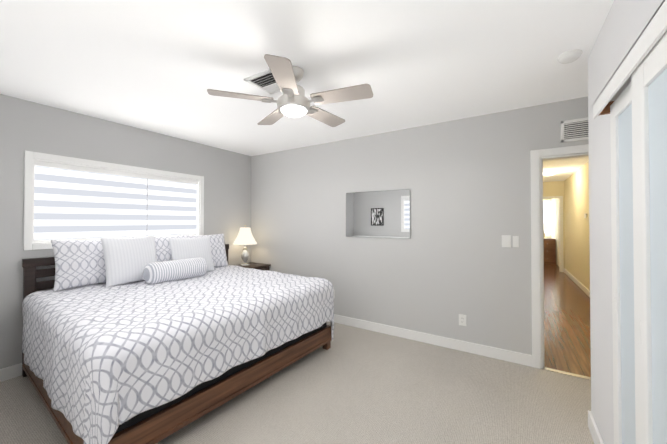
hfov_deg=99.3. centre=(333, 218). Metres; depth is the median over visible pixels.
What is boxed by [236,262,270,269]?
nightstand
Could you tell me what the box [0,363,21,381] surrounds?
baseboard
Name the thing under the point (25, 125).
wall
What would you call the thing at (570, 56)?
smoke detector
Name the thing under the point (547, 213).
window
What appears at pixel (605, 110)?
track
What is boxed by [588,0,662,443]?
wall
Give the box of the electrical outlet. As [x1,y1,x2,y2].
[459,314,465,325]
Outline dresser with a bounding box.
[543,223,555,264]
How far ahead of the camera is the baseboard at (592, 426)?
1.78 m
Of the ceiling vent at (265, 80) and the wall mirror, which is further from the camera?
the wall mirror
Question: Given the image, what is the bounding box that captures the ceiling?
[0,0,613,181]
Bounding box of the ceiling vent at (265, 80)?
[244,69,280,94]
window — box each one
[23,151,203,249]
[543,202,551,234]
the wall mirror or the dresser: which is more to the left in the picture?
the wall mirror
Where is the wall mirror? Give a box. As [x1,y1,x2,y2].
[346,189,410,238]
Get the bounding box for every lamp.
[233,225,256,265]
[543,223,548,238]
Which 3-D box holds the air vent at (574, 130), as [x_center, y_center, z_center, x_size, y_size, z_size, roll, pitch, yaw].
[2.295,-0.796,2.482,0.480,0.195,0.014,0,-1,32]
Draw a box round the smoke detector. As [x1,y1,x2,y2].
[557,49,582,63]
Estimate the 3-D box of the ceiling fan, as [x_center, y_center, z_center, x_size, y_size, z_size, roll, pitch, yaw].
[-0.269,-0.922,2.116,1.139,0.332,1.114,0,-1,32]
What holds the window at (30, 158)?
in the wall at (25, 125)
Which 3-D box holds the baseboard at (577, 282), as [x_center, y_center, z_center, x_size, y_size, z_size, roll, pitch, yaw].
[4.563,1.390,5.002,0.030,0.110,6.470,0,-1,32]
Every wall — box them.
[0,94,250,368]
[251,96,588,354]
[543,181,564,267]
[543,199,551,237]
[551,161,589,290]
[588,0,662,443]
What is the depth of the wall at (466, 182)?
3.25 m
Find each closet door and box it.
[610,82,635,443]
[631,31,666,443]
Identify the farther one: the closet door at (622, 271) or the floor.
the floor
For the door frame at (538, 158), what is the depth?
2.69 m
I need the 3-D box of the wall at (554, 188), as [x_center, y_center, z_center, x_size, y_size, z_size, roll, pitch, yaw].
[5.457,0.232,8.350,2.090,2.500,0.120,0,-1,32]
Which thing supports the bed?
on the floor carpet
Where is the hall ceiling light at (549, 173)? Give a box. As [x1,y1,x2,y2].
[543,170,557,175]
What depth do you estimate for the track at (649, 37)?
0.98 m
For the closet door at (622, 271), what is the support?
hanging from the track at (649, 37)
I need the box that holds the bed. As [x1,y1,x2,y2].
[22,234,333,443]
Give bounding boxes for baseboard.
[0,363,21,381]
[334,314,531,366]
[564,268,589,296]
[588,410,603,443]
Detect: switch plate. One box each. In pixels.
[502,235,510,247]
[513,236,518,246]
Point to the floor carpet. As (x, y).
(353, 385)
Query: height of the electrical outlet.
0.118 m
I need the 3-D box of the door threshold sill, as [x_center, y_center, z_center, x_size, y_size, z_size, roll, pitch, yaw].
[2.303,1.414,2.470,0.764,0.009,0.055,0,-1,32]
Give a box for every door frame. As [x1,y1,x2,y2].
[530,144,588,368]
[543,196,563,271]
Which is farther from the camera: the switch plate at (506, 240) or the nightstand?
the nightstand
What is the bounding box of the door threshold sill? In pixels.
[543,367,590,379]
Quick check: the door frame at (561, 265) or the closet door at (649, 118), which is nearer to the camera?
the closet door at (649, 118)
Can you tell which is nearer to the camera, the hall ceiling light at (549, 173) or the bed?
the bed
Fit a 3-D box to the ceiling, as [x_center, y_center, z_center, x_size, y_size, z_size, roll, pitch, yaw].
[2.538,-1.096,5.869,5.790,0.100,13.620,0,-1,32]
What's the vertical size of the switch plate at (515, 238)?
0.112 m
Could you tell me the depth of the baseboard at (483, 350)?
3.14 m
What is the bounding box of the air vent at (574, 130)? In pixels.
[561,117,587,142]
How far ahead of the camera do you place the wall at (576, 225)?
6.28 m
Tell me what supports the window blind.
attached to the window at (30, 158)
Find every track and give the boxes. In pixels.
[593,0,666,118]
[598,101,613,115]
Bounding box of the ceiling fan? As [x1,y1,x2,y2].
[207,54,372,126]
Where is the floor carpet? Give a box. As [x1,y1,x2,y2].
[0,322,593,443]
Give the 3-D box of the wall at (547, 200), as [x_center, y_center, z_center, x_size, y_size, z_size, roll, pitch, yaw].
[7.376,0.259,10.791,2.660,2.500,0.100,0,-1,32]
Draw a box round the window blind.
[34,160,197,241]
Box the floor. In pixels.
[541,264,590,376]
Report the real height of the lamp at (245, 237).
0.636 m
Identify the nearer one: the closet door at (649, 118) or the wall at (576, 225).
the closet door at (649, 118)

